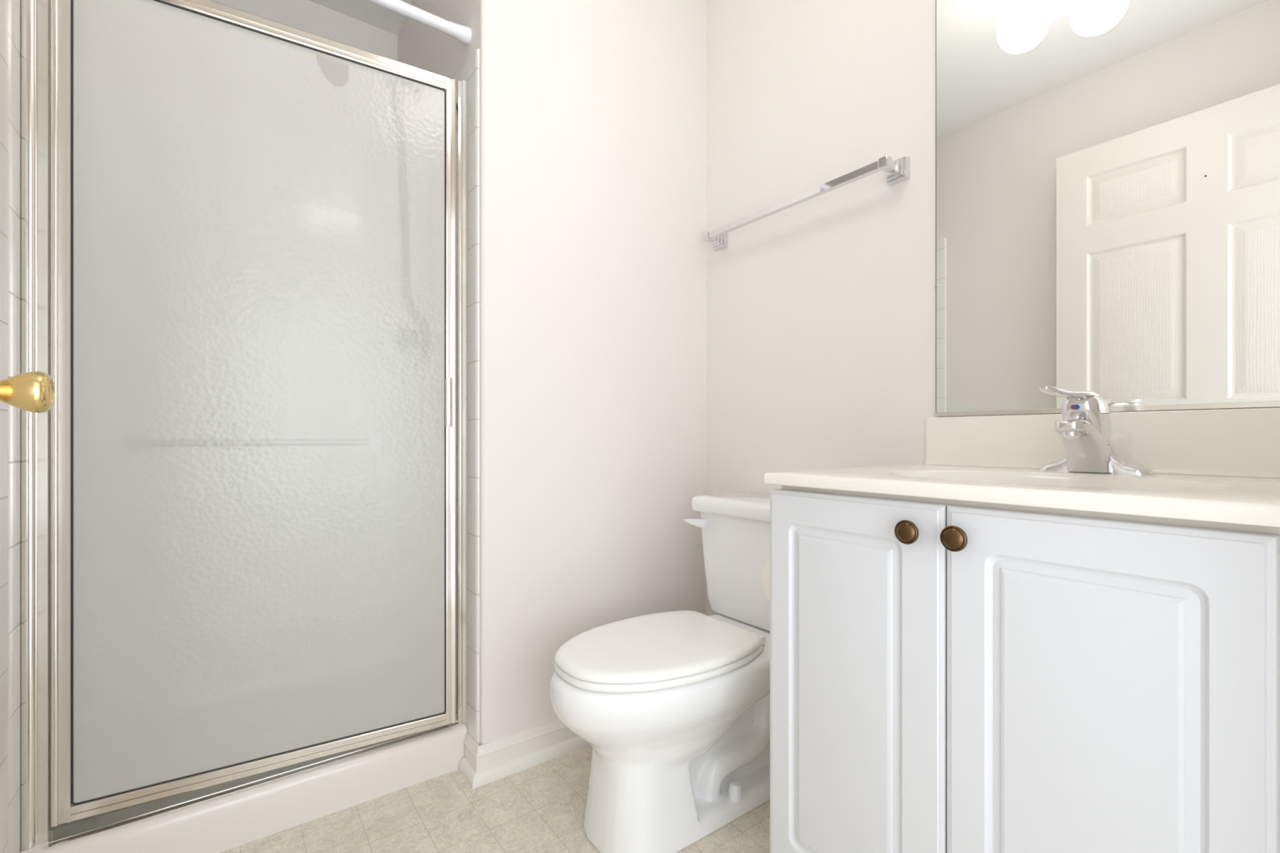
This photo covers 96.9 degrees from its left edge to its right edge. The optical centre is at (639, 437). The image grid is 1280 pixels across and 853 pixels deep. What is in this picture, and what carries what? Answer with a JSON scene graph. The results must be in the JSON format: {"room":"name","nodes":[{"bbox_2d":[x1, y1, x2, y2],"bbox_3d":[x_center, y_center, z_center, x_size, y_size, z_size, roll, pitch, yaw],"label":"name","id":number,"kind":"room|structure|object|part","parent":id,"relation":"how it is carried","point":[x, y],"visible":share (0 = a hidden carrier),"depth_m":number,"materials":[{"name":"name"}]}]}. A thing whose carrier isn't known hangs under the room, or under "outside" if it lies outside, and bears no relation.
{"room":"bathroom","nodes":[
{"label":"bathroom","id":0,"kind":"room"},
{"bbox_2d":[0,371,54,413],"bbox_3d":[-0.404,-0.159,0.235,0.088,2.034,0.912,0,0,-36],"label":"door knob","id":1,"kind":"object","parent":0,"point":[31,391],"depth_m":0.56,"materials":[{"name":"metal"}]},
{"bbox_2d":[210,0,397,61],"bbox_3d":[-1.299,-0.326,1.956,0.849,2.412,0.110,0,0,-36],"label":"wall","id":2,"kind":"structure","parent":0,"point":[307,15],"depth_m":2.02,"materials":[{"name":"paint"}]},
{"bbox_2d":[308,0,413,35],"bbox_3d":[-0.254,-1.557,1.204,1.860,0.050,2.560,0,0,-36],"label":"ceiling","id":3,"kind":"structure","parent":0,"point":[366,11],"depth_m":2.05,"materials":[{"name":"paint"}]},
{"bbox_2d":[219,745,769,852],"bbox_3d":[-0.254,0.905,1.204,1.860,0.050,2.560,0,0,-36],"label":"floor","id":4,"kind":"structure","parent":0,"point":[540,808],"depth_m":1.30,"materials":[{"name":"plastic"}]},
{"bbox_2d":[20,723,467,852],"bbox_3d":[-1.029,0.828,1.589,0.834,0.105,0.785,0,0,-36],"label":"shower pan","id":5,"kind":"object","parent":4,"relation":"on","point":[225,822],"visible":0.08,"depth_m":1.27,"materials":[{"name":"white plastic"}]},
{"bbox_2d":[549,492,769,852],"bbox_3d":[0.133,0.524,1.392,0.771,0.712,0.434,0,0,-36],"label":"toilet","id":6,"kind":"object","parent":4,"relation":"on","point":[673,708],"visible":0.91,"depth_m":1.23,"materials":[{"name":"ceramic"}]},
{"bbox_3d":[0.032,0.493,1.306,0.470,0.016,0.350,0,0,-36],"label":"seat","id":7,"kind":"part","parent":6,"relation":"part of","materials":[{"name":"plastic"}]},
{"bbox_3d":[0.032,0.474,1.306,0.471,0.020,0.352,0,0,-36],"label":"seat lid","id":8,"kind":"part","parent":6,"relation":"part of","materials":[{"name":"plastic"}]},
{"bbox_3d":[0.119,0.691,1.371,0.723,0.378,0.354,0,0,-36],"label":"bowl","id":9,"kind":"part","parent":6,"relation":"part of","materials":[{"name":"white ceramic"}]},
{"bbox_3d":[0.164,0.242,1.626,0.036,0.024,0.094,0,0,-36],"label":"flush lever","id":10,"kind":"part","parent":6,"relation":"part of","materials":[{"name":"white plastic"}]},
{"bbox_3d":[0.356,0.190,1.546,0.229,0.044,0.417,0,0,-36],"label":"tank lid","id":11,"kind":"part","parent":6,"relation":"part of","materials":[{"name":"white ceramic"}]},
{"bbox_3d":[0.361,0.354,1.549,0.206,0.293,0.388,0,0,-36],"label":"tank","id":12,"kind":"part","parent":6,"relation":"part of","materials":[{"name":"white ceramic"}]},
{"bbox_2d":[769,484,1279,852],"bbox_3d":[0.649,0.482,0.893,0.544,0.796,0.728,0,0,-36],"label":"vanity cabinet","id":13,"kind":"object","parent":4,"relation":"on","point":[947,676],"visible":1,"depth_m":0.72,"materials":[{"name":"white wood"}]},
{"bbox_3d":[0.336,0.435,0.920,0.020,0.682,0.313,0,0,-36],"label":"door","id":14,"kind":"part","parent":13,"relation":"part of","materials":[{"name":"white wood"}]},
{"bbox_3d":[0.385,0.136,0.815,0.026,0.034,0.034,0,0,-36],"label":"knob","id":15,"kind":"part","parent":13,"relation":"part of","materials":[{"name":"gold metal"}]},
{"bbox_3d":[0.423,0.136,0.762,0.026,0.034,0.034,0,0,-36],"label":"knob","id":16,"kind":"part","parent":13,"relation":"part of","materials":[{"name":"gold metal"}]},
{"bbox_2d":[764,463,1279,528],"bbox_3d":[0.654,0.129,0.891,0.538,0.134,0.720,0,0,-36],"label":"countertop","id":17,"kind":"structure","parent":13,"relation":"on","point":[1242,500],"depth_m":0.76,"materials":[{"name":"stone"}]},
{"bbox_2d":[1038,386,1154,475],"bbox_3d":[0.732,-0.008,0.955,0.276,0.141,0.158,0,0,-36],"label":"faucet","id":18,"kind":"object","parent":17,"relation":"on","point":[1084,429],"visible":1,"depth_m":0.96,"materials":[{"name":"silver metal"}]},
{"bbox_3d":[0.720,-0.033,0.947,0.246,0.091,0.054,0,0,-36],"label":"lever","id":19,"kind":"part","parent":18,"relation":"part of","materials":[{"name":"silver metal"}]},
{"bbox_3d":[0.759,0.016,0.975,0.148,0.089,0.061,0,0,-36],"label":"spout","id":20,"kind":"part","parent":18,"relation":"part of","materials":[{"name":"silver metal"}]},
{"bbox_3d":[0.521,0.435,0.668,0.020,0.682,0.307,0,0,-36],"label":"door","id":21,"kind":"part","parent":13,"relation":"part of","materials":[{"name":"white wood"}]},
{"bbox_2d":[397,0,706,745],"bbox_3d":[-0.382,-0.326,2.090,0.786,2.412,0.981,0,0,-36],"label":"wall","id":22,"kind":"structure","parent":0,"point":[593,113],"depth_m":1.65,"materials":[{"name":"paint"}]},
{"bbox_2d":[21,0,466,850],"bbox_3d":[-0.831,-0.098,1.320,0.836,1.745,0.079,0,0,-36],"label":"shower door frame","id":23,"kind":"object","parent":22,"relation":"attached to","point":[36,829],"visible":0.85,"depth_m":1.08,"materials":[{"name":"silver metal"}]},
{"bbox_2d":[49,0,456,826],"bbox_3d":[-0.827,-0.096,1.322,0.767,1.693,0.092,0,0,-32],"label":"shower door","id":24,"kind":"structure","parent":23,"relation":"attached to","point":[253,217],"depth_m":1.25,"materials":[{"name":"glass"}]},
{"bbox_3d":[-0.816,0.737,1.307,0.712,0.029,0.029,0,0,-32],"label":"rail","id":25,"kind":"part","parent":24,"relation":"part of","materials":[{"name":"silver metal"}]},
{"bbox_3d":[-0.816,-0.926,1.306,0.712,0.032,0.031,0,0,-32],"label":"rail","id":26,"kind":"part","parent":24,"relation":"part of","materials":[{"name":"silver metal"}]},
{"bbox_3d":[-0.498,-0.092,1.481,0.016,0.128,0.016,0,0,-32],"label":"handle","id":27,"kind":"part","parent":24,"relation":"part of","materials":[{"name":"silver metal"}]},
{"bbox_2d":[456,62,467,729],"bbox_3d":[-0.694,-0.065,1.845,0.007,1.890,0.785,0,0,-36],"label":"tile","id":28,"kind":"structure","parent":22,"relation":"attached to","point":[463,75],"depth_m":1.53,"materials":[{"name":"white tile"}]},
{"bbox_2d":[467,48,479,745],"bbox_3d":[-0.441,-0.065,1.501,0.007,1.890,0.070,0,0,-36],"label":"tile","id":29,"kind":"structure","parent":22,"relation":"attached to","point":[473,62],"depth_m":1.49,"materials":[{"name":"white tile"}]},
{"bbox_2d":[458,719,590,788],"bbox_3d":[-0.119,0.836,1.704,0.820,0.088,0.102,0,0,-36],"label":"baseboard","id":30,"kind":"structure","parent":22,"relation":"attached to","point":[488,762],"depth_m":1.50,"materials":[{"name":"paint"}]},
{"bbox_2d":[706,0,1279,615],"bbox_3d":[0.449,-0.326,1.722,0.116,2.412,2.560,0,0,-36],"label":"wall","id":31,"kind":"structure","parent":0,"point":[820,310],"depth_m":1.57,"materials":[{"name":"paint"}]},
{"bbox_2d":[702,155,910,251],"bbox_3d":[0.419,-0.645,1.599,0.076,0.052,0.659,0,0,-36],"label":"towel bar","id":32,"kind":"object","parent":31,"relation":"attached to","point":[898,171],"visible":1,"depth_m":1.48,"materials":[{"name":"silver metal"}]},
{"bbox_3d":[0.239,-0.645,1.843,0.076,0.052,0.052,0,0,-36],"label":"post","id":33,"kind":"part","parent":32,"relation":"part of","materials":[{"name":"silver metal"}]},
{"bbox_3d":[0.600,-0.645,1.355,0.076,0.052,0.052,0,0,-36],"label":"post","id":34,"kind":"part","parent":32,"relation":"part of","materials":[{"name":"silver metal"}]},
{"bbox_2d":[924,407,1279,478],"bbox_3d":[0.868,0.008,1.032,0.028,0.108,0.692,0,0,-36],"label":"backsplash","id":35,"kind":"structure","parent":31,"relation":"attached to","point":[1243,442],"depth_m":1.00,"materials":[{"name":"stone"}]},
{"bbox_2d":[933,0,1279,417],"bbox_3d":[0.870,-0.584,1.044,0.009,1.072,0.650,0,0,-36],"label":"mirror","id":36,"kind":"object","parent":31,"relation":"attached to","point":[1108,171],"visible":1,"depth_m":1.05,"materials":[{"name":"white mirror"}]},
{"bbox_3d":[-0.958,-0.326,0.685,0.110,2.412,2.560,0,0,-36],"label":"wall","id":37,"kind":"structure","parent":0,"visible":0},
{"bbox_2d":[0,0,8,852],"bbox_3d":[-1.095,-0.065,0.969,0.006,1.890,0.076,0,0,-36],"label":"door","id":38,"kind":"structure","parent":37,"relation":"attached to","point":[3,3],"depth_m":0.98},
{"bbox_2d":[8,0,21,852],"bbox_3d":[-1.362,-0.065,1.331,0.006,1.890,0.822,0,0,-36],"label":"tile","id":39,"kind":"structure","parent":37,"relation":"attached to","point":[14,6],"depth_m":1.03,"materials":[{"name":"white tile"}]},
{"bbox_2d":[367,0,471,44],"bbox_3d":[-0.805,-1.086,1.285,0.849,0.041,0.041,0,0,-36],"label":"curtain rod","id":40,"kind":"object","parent":37,"relation":"attached to","point":[463,33],"visible":1,"depth_m":1.47,"materials":[{"name":"white plastic"}]},
{"bbox_3d":[0.344,0.292,1.145,0.154,0.046,0.068,0,0,-36],"label":"toilet paper holder","id":41,"kind":"object","parent":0,"visible":0},
{"bbox_2d":[761,559,769,600],"bbox_3d":[0.328,0.292,1.166,0.105,0.112,0.112,0,0,-36],"label":"toilet paper roll","id":42,"kind":"object","parent":41,"relation":"on","point":[766,572],"visible":0.07,"depth_m":1.17,"materials":[{"name":"paper"}]}
]}

